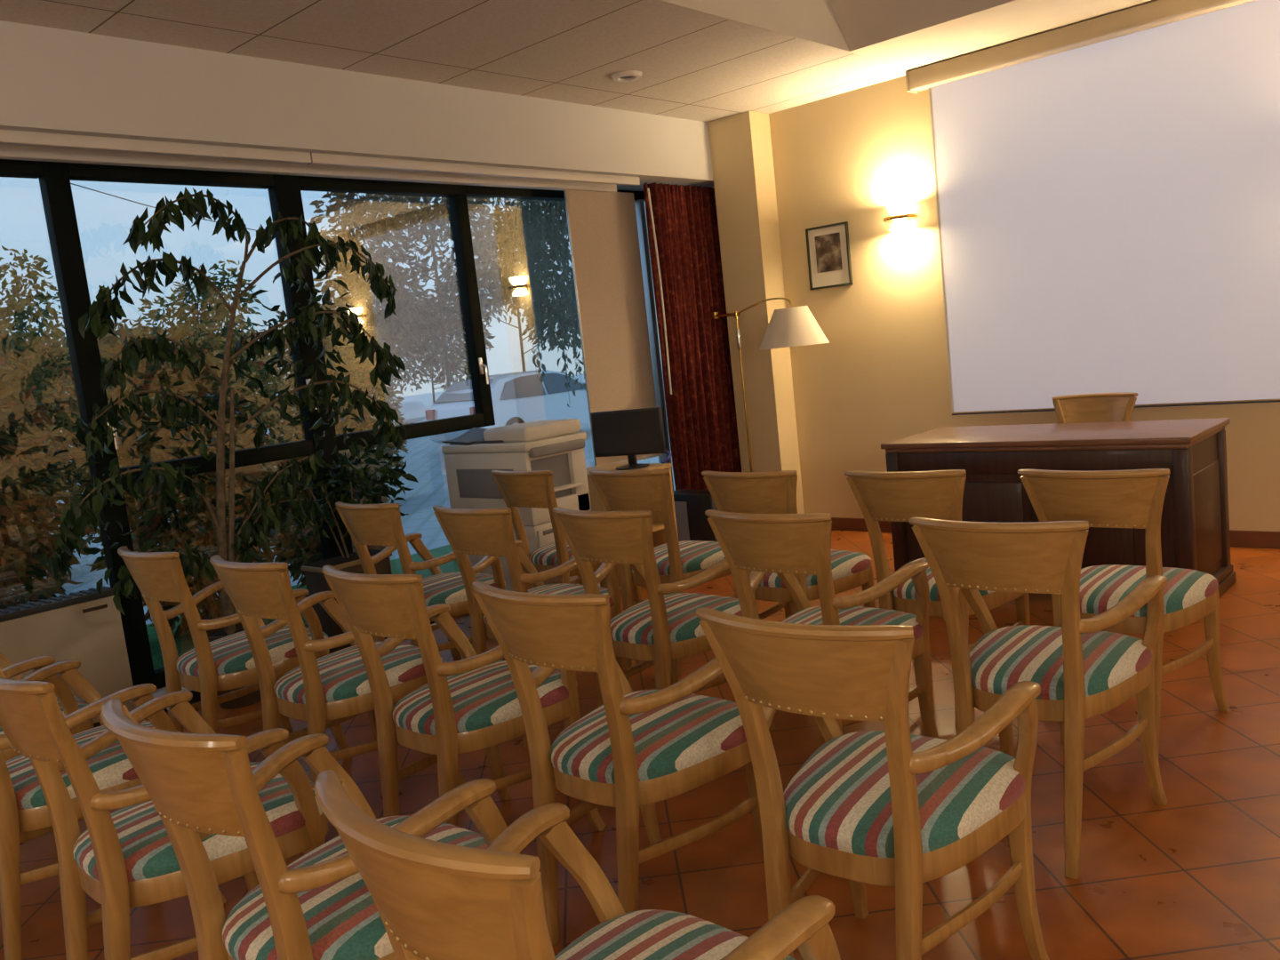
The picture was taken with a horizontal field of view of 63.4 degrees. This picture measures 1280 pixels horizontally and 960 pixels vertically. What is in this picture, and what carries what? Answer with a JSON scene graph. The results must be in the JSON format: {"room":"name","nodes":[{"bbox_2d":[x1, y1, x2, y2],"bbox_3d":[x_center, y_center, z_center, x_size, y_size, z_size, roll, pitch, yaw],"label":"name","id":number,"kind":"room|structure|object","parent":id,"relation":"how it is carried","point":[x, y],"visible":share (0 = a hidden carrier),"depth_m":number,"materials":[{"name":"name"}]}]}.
{"room":"lecture hall","nodes":[
{"label":"lecture hall","id":0,"kind":"room"},
{"bbox_2d":[0,20,714,191],"bbox_3d":[-2.596,-1.538,4.100,0.620,0.405,9.080,0,10,42],"label":"wall","id":1,"kind":"structure","parent":0,"point":[52,80],"depth_m":4.80,"materials":[{"name":"beige paint"}]},
{"bbox_2d":[0,159,157,688],"bbox_3d":[-3.954,0.184,2.831,0.136,2.385,4.860,0,10,42],"label":"window","id":2,"kind":"structure","parent":1,"relation":"in","point":[53,177],"depth_m":4.52,"materials":[{"name":"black metal"}]},
{"bbox_2d":[66,162,352,688],"bbox_3d":[-1.983,-0.306,5.015,0.136,2.385,1.105,0,10,42],"label":"window","id":3,"kind":"structure","parent":1,"relation":"in","point":[284,193],"depth_m":5.22,"materials":[{"name":"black metal"}]},
{"bbox_2d":[0,128,639,192],"bbox_3d":[-2.756,-1.242,3.744,0.261,0.056,8.050,0,10,42],"label":"track","id":4,"kind":"object","parent":1,"relation":"attached to","point":[14,145],"visible":1,"depth_m":4.87,"materials":[{"name":"white metal"}]},
{"bbox_2d":[298,176,495,450],"bbox_3d":[-1.312,-0.952,5.756,0.136,1.440,1.080,0,10,42],"label":"window","id":5,"kind":"structure","parent":1,"relation":"in","point":[484,416],"depth_m":6.05,"materials":[{"name":"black metal"}]},
{"bbox_2d":[464,184,566,424],"bbox_3d":[-0.970,-0.564,6.180,0.080,2.385,2.025,0,10,42],"label":"window","id":6,"kind":"structure","parent":1,"relation":"in","point":[483,191],"depth_m":6.35,"materials":[{"name":"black metal"}]},
{"bbox_2d":[0,0,1156,122],"bbox_3d":[0.181,-1.907,1.511,6.970,0.415,9.080,0,10,42],"label":"ceiling","id":7,"kind":"structure","parent":0,"point":[696,66],"depth_m":5.09,"materials":[{"name":"tile"}]},
{"bbox_2d":[610,70,642,82],"bbox_3d":[-0.071,-2.175,5.584,0.170,0.020,0.170,0,10,42],"label":"recessed light","id":8,"kind":"object","parent":7,"relation":"in","point":[627,76],"visible":1,"depth_m":5.55,"materials":[{"name":"white metal"}]},
{"bbox_2d":[0,529,1279,959],"bbox_3d":[0.310,1.162,2.084,7.520,0.120,9.080,0,10,42],"label":"floor","id":9,"kind":"structure","parent":0,"point":[1196,876],"depth_m":2.83,"materials":[{"name":"tile"}]},
{"bbox_2d":[0,651,94,760],"bbox_3d":[-2.035,0.773,3.155,0.560,0.895,0.617,0,10,42],"label":"armchair","id":10,"kind":"object","parent":9,"relation":"on","point":[68,703],"visible":0.27,"depth_m":3.10,"materials":[{"name":"brown wood"}]},
{"bbox_2d":[0,585,135,727],"bbox_3d":[-2.990,0.937,3.783,0.137,0.606,2.140,0,10,42],"label":"heater","id":11,"kind":"object","parent":9,"relation":"on","point":[85,627],"visible":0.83,"depth_m":4.37,"materials":[{"name":"beige metal"}]},
{"bbox_2d":[0,585,113,622],"bbox_3d":[-3.023,0.655,3.749,0.131,0.034,2.140,0,10,42],"label":"grille","id":12,"kind":"object","parent":11,"relation":"attached to","point":[32,611],"depth_m":4.32,"materials":[{"name":"grey metal"}]},
{"bbox_2d":[0,659,226,959],"bbox_3d":[-1.535,0.772,2.731,0.560,0.895,0.617,0,10,42],"label":"armchair","id":13,"kind":"object","parent":9,"relation":"on","point":[24,812],"visible":0.45,"depth_m":2.57,"materials":[{"name":"brown wood"}]},
{"bbox_2d":[0,667,328,959],"bbox_3d":[-1.036,0.774,2.288,0.560,0.895,0.617,1,10,45],"label":"armchair","id":14,"kind":"object","parent":9,"relation":"on","point":[125,859],"visible":0.73,"depth_m":2.16,"materials":[{"name":"brown wood"}]},
{"bbox_2d":[48,186,405,709],"bbox_3d":[-1.856,-0.146,4.689,1.726,2.274,0.571,-13,10,-44],"label":"ficus tree","id":15,"kind":"object","parent":9,"relation":"on","point":[75,521],"visible":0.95,"depth_m":4.60,"materials":[{"name":"green plant"}]},
{"bbox_2d":[117,545,349,749],"bbox_3d":[-1.471,0.635,3.756,0.560,0.895,0.617,0,10,42],"label":"armchair","id":16,"kind":"object","parent":9,"relation":"on","point":[225,663],"visible":0.69,"depth_m":3.60,"materials":[{"name":"brown wood"}]},
{"bbox_2d":[100,696,507,959],"bbox_3d":[-0.548,0.774,1.875,0.560,0.895,0.617,0,9,40],"label":"armchair","id":17,"kind":"object","parent":9,"relation":"on","point":[318,906],"visible":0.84,"depth_m":1.71,"materials":[{"name":"brown wood"}]},
{"bbox_2d":[209,554,465,840],"bbox_3d":[-0.968,0.636,3.321,0.560,0.895,0.617,0,10,42],"label":"armchair","id":18,"kind":"object","parent":9,"relation":"on","point":[326,692],"visible":0.69,"depth_m":3.17,"materials":[{"name":"brown wood"}]},
{"bbox_2d":[300,439,418,653],"bbox_3d":[-1.423,0.324,5.372,0.389,1.082,0.669,0,10,42],"label":"houseplant","id":19,"kind":"object","parent":9,"relation":"on","point":[316,580],"visible":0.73,"depth_m":5.24,"materials":[{"name":"green plant"}]},
{"bbox_2d":[335,501,505,661],"bbox_3d":[-0.901,0.491,4.410,0.560,0.895,0.617,0,10,42],"label":"armchair","id":20,"kind":"object","parent":9,"relation":"on","point":[373,524],"visible":0.59,"depth_m":4.26,"materials":[{"name":"wood"}]},
{"bbox_2d":[322,564,605,831],"bbox_3d":[-0.501,0.634,2.935,0.560,0.895,0.617,0,10,42],"label":"armchair","id":21,"kind":"object","parent":9,"relation":"on","point":[471,703],"visible":0.87,"depth_m":2.81,"materials":[{"name":"brown wood"}]},
{"bbox_2d":[441,418,599,591],"bbox_3d":[-0.647,0.222,5.638,0.758,1.050,0.450,0,10,42],"label":"photocopier","id":22,"kind":"object","parent":9,"relation":"on","point":[557,446],"visible":0.48,"depth_m":5.42,"materials":[{"name":"white plastic"}]},
{"bbox_2d":[442,427,503,444],"bbox_3d":[-0.852,-0.239,5.574,0.230,0.067,0.522,-13,10,-42],"label":"tray","id":23,"kind":"object","parent":22,"relation":"on","point":[475,436],"depth_m":5.50,"materials":[{"name":"grey plastic"}]},
{"bbox_2d":[553,481,583,491],"bbox_3d":[-0.622,0.043,5.569,0.600,0.015,0.320,0,10,42],"label":"tray","id":24,"kind":"object","parent":22,"relation":"on","point":[558,486],"depth_m":5.44,"materials":[{"name":"white plastic"}]},
{"bbox_2d":[432,504,633,748],"bbox_3d":[-0.399,0.496,3.938,0.560,0.895,0.617,1,10,43],"label":"armchair","id":25,"kind":"object","parent":9,"relation":"on","point":[489,532],"visible":0.57,"depth_m":3.74,"materials":[{"name":"brown wood"}]},
{"bbox_2d":[491,469,643,602],"bbox_3d":[-0.337,0.354,5.003,0.450,0.895,0.614,1,10,45],"label":"chair","id":26,"kind":"object","parent":9,"relation":"on","point":[518,489],"visible":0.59,"depth_m":4.78,"materials":[{"name":"wood"}]},
{"bbox_2d":[314,769,840,959],"bbox_3d":[-0.045,0.778,1.408,0.560,0.895,0.617,1,10,45],"label":"armchair","id":27,"kind":"object","parent":9,"relation":"on","point":[433,900],"visible":1,"depth_m":1.19,"materials":[{"name":"brown wood"}]},
{"bbox_2d":[471,580,764,944],"bbox_3d":[-0.023,0.637,2.504,0.560,0.895,0.617,0,10,42],"label":"armchair","id":28,"kind":"object","parent":9,"relation":"on","point":[644,748],"visible":0.91,"depth_m":2.36,"materials":[{"name":"brown wood"}]},
{"bbox_2d":[586,463,678,594],"bbox_3d":[-0.115,0.279,6.134,0.540,0.700,0.420,0,10,42],"label":"side table","id":29,"kind":"object","parent":9,"relation":"on","point":[659,535],"visible":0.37,"depth_m":6.06,"materials":[{"name":"brown wood"}]},
{"bbox_2d":[590,407,665,470],"bbox_3d":[-0.061,-0.241,6.035,0.444,0.340,0.200,-3,8,24],"label":"monitor","id":30,"kind":"object","parent":29,"relation":"on","point":[631,433],"visible":1,"depth_m":6.00,"materials":[{"name":"black plastic"}]},
{"bbox_2d":[652,521,663,531],"bbox_3d":[-0.110,0.289,6.132,0.490,0.020,0.376,0,10,42],"label":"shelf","id":31,"kind":"object","parent":29,"relation":"attached to","point":[656,525],"depth_m":6.04,"materials":[{"name":"brown wood"}]},
{"bbox_2d":[661,449,671,463],"bbox_3d":[0.151,-0.140,6.035,0.062,0.083,0.085,-6,7,3],"label":"cable","id":32,"kind":"object","parent":29,"relation":"on","point":[668,452],"visible":0.78,"depth_m":6.03,"materials":[{"name":"plastic"}]},
{"bbox_2d":[589,469,735,677],"bbox_3d":[0.150,0.358,4.558,0.450,0.895,0.614,0,9,40],"label":"chair","id":33,"kind":"object","parent":9,"relation":"on","point":[639,490],"visible":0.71,"depth_m":4.35,"materials":[{"name":"brown wood"}]},
{"bbox_2d":[552,507,775,731],"bbox_3d":[0.078,0.493,3.554,0.560,0.895,0.617,0,10,42],"label":"armchair","id":34,"kind":"object","parent":9,"relation":"on","point":[660,629],"visible":0.72,"depth_m":3.38,"materials":[{"name":"brown wood"}]},
{"bbox_2d":[672,488,718,541],"bbox_3d":[0.378,0.284,6.794,0.408,0.420,0.184,0,10,42],"label":"computer tower","id":35,"kind":"object","parent":9,"relation":"on","point":[691,506],"visible":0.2,"depth_m":6.70,"materials":[{"name":"black plastic"}]},
{"bbox_2d":[674,501,689,541],"bbox_3d":[0.260,0.298,6.782,0.150,0.320,0.006,0,10,42],"label":"vent","id":36,"kind":"object","parent":35,"relation":"attached to","point":[682,508],"depth_m":6.75,"materials":[{"name":"grey plastic"}]},
{"bbox_2d":[709,297,829,471],"bbox_3d":[0.888,-0.385,6.869,0.870,1.612,0.450,0,10,42],"label":"floor lamp","id":37,"kind":"object","parent":9,"relation":"on","point":[796,326],"visible":0.8,"depth_m":6.53,"materials":[{"name":"beige fabric"}]},
{"bbox_2d":[701,470,875,619],"bbox_3d":[0.608,0.365,4.106,0.450,0.895,0.614,0,10,42],"label":"chair","id":38,"kind":"object","parent":9,"relation":"on","point":[769,492],"visible":0.46,"depth_m":3.92,"materials":[{"name":"brown wood"}]},
{"bbox_2d":[704,509,938,738],"bbox_3d":[0.565,0.490,3.162,0.560,0.895,0.617,1,10,43],"label":"armchair","id":39,"kind":"object","parent":9,"relation":"on","point":[786,545],"visible":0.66,"depth_m":2.98,"materials":[{"name":"brown wood"}]},
{"bbox_2d":[696,607,1049,959],"bbox_3d":[0.473,0.640,2.056,0.560,0.895,0.617,0,9,39],"label":"armchair","id":40,"kind":"object","parent":9,"relation":"on","point":[902,810],"visible":0.98,"depth_m":1.92,"materials":[{"name":"brown wood"}]},
{"bbox_2d":[844,469,1030,727],"bbox_3d":[1.077,0.367,3.690,0.450,0.895,0.614,0,9,40],"label":"chair","id":41,"kind":"object","parent":9,"relation":"on","point":[936,494],"visible":0.36,"depth_m":3.49,"materials":[{"name":"brown wood"}]},
{"bbox_2d":[908,517,1167,879],"bbox_3d":[1.047,0.494,2.714,0.560,0.895,0.617,0,9,40],"label":"armchair","id":42,"kind":"object","parent":9,"relation":"on","point":[1082,671],"visible":0.91,"depth_m":2.55,"materials":[{"name":"brown wood"}]},
{"bbox_2d":[880,417,1236,597],"bbox_3d":[2.005,0.149,5.045,1.435,0.776,0.670,0,10,42],"label":"desk","id":43,"kind":"object","parent":9,"relation":"on","point":[1195,521],"visible":0.56,"depth_m":4.71,"materials":[{"name":"brown wood"}]},
{"bbox_2d":[1052,392,1137,423],"bbox_3d":[2.268,0.033,5.310,0.450,0.895,0.614,0,10,42],"label":"chair","id":44,"kind":"object","parent":9,"relation":"on","point":[1101,407],"visible":0.27,"depth_m":5.46,"materials":[{"name":"brown wood"}]},
{"bbox_2d":[1017,468,1229,755],"bbox_3d":[1.539,0.367,3.293,0.450,0.895,0.614,0,10,42],"label":"chair","id":45,"kind":"object","parent":9,"relation":"on","point":[1134,499],"visible":0.64,"depth_m":3.12,"materials":[{"name":"brown wood"}]},
{"bbox_2d":[708,111,804,513],"bbox_3d":[0.821,-1.042,7.178,0.340,2.845,0.240,0,10,42],"label":"wall column","id":46,"kind":"structure","parent":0,"point":[740,144],"depth_m":7.04,"materials":[{"name":"paint"}]},
{"bbox_2d":[712,75,1279,531],"bbox_3d":[3.188,-1.355,5.224,7.670,3.445,0.150,0,10,42],"label":"wall","id":47,"kind":"structure","parent":0,"point":[881,376],"depth_m":6.64,"materials":[{"name":"paint"}]},
{"bbox_2d":[151,686,191,697],"bbox_3d":[-2.404,1.051,4.509,0.200,0.075,9.080,0,10,42],"label":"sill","id":48,"kind":"structure","parent":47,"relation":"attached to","point":[160,692],"depth_m":4.71,"materials":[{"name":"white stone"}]},
{"bbox_2d":[93,621,434,727],"bbox_3d":[-2.324,1.061,4.438,0.015,0.055,9.080,0,10,42],"label":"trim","id":49,"kind":"structure","parent":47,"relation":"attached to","point":[196,695],"depth_m":4.74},
{"bbox_2d":[616,190,674,490],"bbox_3d":[0.053,-0.819,7.313,0.080,2.385,1.070,0,10,42],"label":"window","id":50,"kind":"structure","parent":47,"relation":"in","point":[639,196],"depth_m":7.30,"materials":[{"name":"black metal"}]},
{"bbox_2d":[563,189,662,465],"bbox_3d":[-0.162,-0.989,6.782,0.016,1.770,0.650,0,10,42],"label":"wall","id":51,"kind":"structure","parent":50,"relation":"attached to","point":[603,230],"depth_m":6.74,"materials":[{"name":"beige paint"}]},
{"bbox_2d":[643,182,741,489],"bbox_3d":[0.399,-0.805,7.167,0.131,2.410,0.782,0,10,42],"label":"curtain","id":52,"kind":"object","parent":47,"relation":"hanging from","point":[700,408],"visible":0.78,"depth_m":7.09,"materials":[{"name":"red fabric"}]},
{"bbox_2d":[647,188,671,394],"bbox_3d":[0.131,-1.229,6.784,0.030,1.341,0.061,-5,7,11],"label":"blind wand","id":53,"kind":"object","parent":52,"relation":"hanging from","point":[648,189],"visible":1,"depth_m":6.79,"materials":[{"name":"white metal"}]},
{"bbox_2d":[805,221,852,289],"bbox_3d":[1.245,-1.475,6.832,0.314,0.405,0.022,0,10,42],"label":"framed picture","id":54,"kind":"object","parent":47,"relation":"attached to","point":[828,253],"visible":1,"depth_m":6.83},
{"bbox_2d":[814,232,842,272],"bbox_3d":[1.242,-1.497,6.829,0.190,0.240,0.002,0,10,42],"label":"print","id":55,"kind":"object","parent":54,"relation":"attached to","point":[828,245],"depth_m":6.83},
{"bbox_2d":[882,201,917,231],"bbox_3d":[1.607,-1.627,6.404,0.208,0.155,0.208,0,10,42],"label":"wall lamp","id":56,"kind":"object","parent":47,"relation":"attached to","point":[900,218],"visible":1,"depth_m":6.35,"materials":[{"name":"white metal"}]},
{"bbox_2d":[831,517,1279,549],"bbox_3d":[3.625,0.315,5.092,6.630,0.090,0.015,0,10,42],"label":"baseboard","id":57,"kind":"structure","parent":47,"relation":"attached to","point":[1238,539],"depth_m":5.49,"materials":[{"name":"wood"}]},
{"bbox_2d":[905,0,1279,415],"bbox_3d":[2.533,-1.417,5.614,2.165,2.076,0.116,0,10,42],"label":"projection screen","id":58,"kind":"object","parent":47,"relation":"attached to","point":[1108,187],"visible":0.94,"depth_m":5.59,"materials":[{"name":"white fabric"}]},
{"label":"outside","id":59,"kind":"structure","parent":0,"visible":0},
{"bbox_2d":[4,366,675,624],"bbox_3d":[-14.030,-1.027,32.914,55.080,0.200,90.000,0,10,42],"label":"ground","id":60,"kind":"structure","parent":59,"point":[425,459],"depth_m":12.69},
{"bbox_2d":[0,320,99,578],"bbox_3d":[-5.647,-0.238,9.268,1.579,2.370,1.878,0,10,42],"label":"shrub","id":61,"kind":"object","parent":60,"relation":"on","point":[61,400],"visible":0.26,"depth_m":9.25,"materials":[{"name":"green plant"}]},
{"bbox_2d":[0,244,111,487],"bbox_3d":[-7.679,-1.000,12.416,2.464,3.518,2.530,0,10,42],"label":"tree","id":62,"kind":"object","parent":60,"relation":"on","point":[19,308],"visible":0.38,"depth_m":12.52,"materials":[{"name":"green plant"}]},
{"bbox_2d":[0,321,141,447],"bbox_3d":[-15.750,-2.445,28.707,5.151,4.025,5.613,-13,10,-44],"label":"tree","id":63,"kind":"object","parent":60,"relation":"on","point":[108,336],"visible":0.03,"depth_m":28.93,"materials":[{"name":"green plant"}]},
{"bbox_2d":[64,319,170,436],"bbox_3d":[-16.773,-3.371,35.301,5.342,4.420,5.561,-4,7,15],"label":"tree","id":64,"kind":"object","parent":60,"relation":"on","point":[123,320],"visible":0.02,"depth_m":33.55,"materials":[{"name":"green plant"}]},
{"bbox_2d":[122,259,290,445],"bbox_3d":[-6.013,-1.327,14.210,2.235,3.359,2.285,-9,8,-23],"label":"tree","id":65,"kind":"object","parent":60,"relation":"on","point":[219,312],"visible":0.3,"depth_m":14.17,"materials":[{"name":"green plant"}]},
{"bbox_2d":[114,318,298,522],"bbox_3d":[-4.446,-0.500,10.599,1.560,2.298,1.851,0,9,38],"label":"shrub","id":66,"kind":"object","parent":60,"relation":"on","point":[268,414],"visible":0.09,"depth_m":10.55,"materials":[{"name":"green plant"}]},
{"bbox_2d":[146,544,460,670],"bbox_3d":[-3.153,1.151,5.494,2.170,0.030,11.500,0,10,42],"label":"lawn","id":67,"kind":"structure","parent":60,"relation":"on","point":[184,644],"depth_m":6.85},
{"bbox_2d":[0,365,83,609],"bbox_3d":[-3.667,0.148,5.473,1.185,2.155,1.276,0,10,42],"label":"shrub","id":68,"kind":"object","parent":67,"relation":"on","point":[18,562],"visible":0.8,"depth_m":5.53,"materials":[{"name":"green plant"}]},
{"bbox_2d":[62,322,284,638],"bbox_3d":[-2.854,0.044,6.391,1.216,2.001,1.193,-7,7,-5],"label":"shrub","id":69,"kind":"object","parent":67,"relation":"on","point":[164,449],"visible":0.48,"depth_m":6.16,"materials":[{"name":"green plant"}]},
{"bbox_2d":[264,430,396,595],"bbox_3d":[-2.206,0.252,7.284,0.973,1.298,0.905,0,10,42],"label":"shrub","id":70,"kind":"object","parent":67,"relation":"on","point":[293,534],"visible":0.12,"depth_m":7.08,"materials":[{"name":"green plant"}]},
{"bbox_2d":[243,302,399,403],"bbox_3d":[-9.783,-3.538,32.020,5.115,4.074,5.743,-5,7,12],"label":"tree","id":71,"kind":"object","parent":60,"relation":"on","point":[287,352],"visible":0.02,"depth_m":31.12,"materials":[{"name":"green plant"}]},
{"bbox_2d":[266,304,390,433],"bbox_3d":[-4.813,-1.374,16.343,2.015,2.664,1.926,-9,8,-24],"label":"tree","id":72,"kind":"object","parent":60,"relation":"on","point":[350,348],"visible":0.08,"depth_m":15.99,"materials":[{"name":"green plant"}]},
{"bbox_2d":[271,351,408,493],"bbox_3d":[-3.455,-0.568,12.013,1.415,1.862,1.701,0,10,42],"label":"shrub","id":73,"kind":"object","parent":60,"relation":"on","point":[365,382],"visible":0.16,"depth_m":11.88,"materials":[{"name":"green plant"}]},
{"bbox_2d":[262,388,426,436],"bbox_3d":[-7.848,-1.814,27.152,4.190,1.470,1.900,-3,8,22],"label":"car","id":74,"kind":"object","parent":60,"relation":"on","point":[414,410],"visible":0.09,"depth_m":26.71,"materials":[{"name":"white paint"}]},
{"bbox_2d":[309,192,549,388],"bbox_3d":[-4.608,-5.013,22.466,4.614,8.261,4.964,-10,8,-29],"label":"tree","id":75,"kind":"object","parent":60,"relation":"on","point":[380,228],"visible":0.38,"depth_m":22.31,"materials":[{"name":"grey plant"}]},
{"bbox_2d":[366,293,492,404],"bbox_3d":[-9.309,-5.468,43.644,6.107,4.873,5.421,0,10,42],"label":"tree","id":76,"kind":"object","parent":60,"relation":"on","point":[408,364],"visible":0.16,"depth_m":43.48,"materials":[{"name":"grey plant"}]},
{"bbox_2d":[427,196,579,371],"bbox_3d":[-3.478,-6.681,30.051,4.698,9.413,4.991,0,10,42],"label":"tree","id":77,"kind":"object","parent":60,"relation":"on","point":[543,308],"visible":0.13,"depth_m":29.91,"materials":[{"name":"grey plant"}]},
{"bbox_2d":[424,369,590,444],"bbox_3d":[-2.034,-1.387,19.395,1.748,1.323,3.771,0,10,42],"label":"car","id":78,"kind":"object","parent":60,"relation":"on","point":[517,397],"visible":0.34,"depth_m":18.39,"materials":[{"name":"silver metal"}]},
{"bbox_2d":[424,409,435,420],"bbox_3d":[-3.726,-1.162,18.453,0.221,0.180,0.081,0,10,42],"label":"tail lamp","id":79,"kind":"object","parent":78,"relation":"attached to","point":[430,414],"depth_m":18.40,"materials":[{"name":"red plastic"}]},
{"bbox_2d":[469,407,475,414],"bbox_3d":[-2.797,-1.157,17.615,0.221,0.180,0.081,0,10,42],"label":"tail lamp","id":80,"kind":"object","parent":78,"relation":"attached to","point":[472,411],"depth_m":17.61,"materials":[{"name":"red plastic"}]},
{"bbox_2d":[491,197,586,407],"bbox_3d":[-0.950,-3.644,15.462,2.397,6.538,2.271,-13,10,-43],"label":"tree","id":81,"kind":"object","parent":60,"relation":"on","point":[564,256],"visible":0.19,"depth_m":15.25,"materials":[{"name":"green plant"}]},
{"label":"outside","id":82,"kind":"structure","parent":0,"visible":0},
{"bbox_2d":[70,183,450,270],"bbox_3d":[-4.251,-2.652,10.204,0.009,1.260,5.802,0,10,42],"label":"overhead cable","id":83,"kind":"object","parent":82,"point":[70,183],"visible":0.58,"depth_m":10.18,"materials":[{"name":"black plastic"}]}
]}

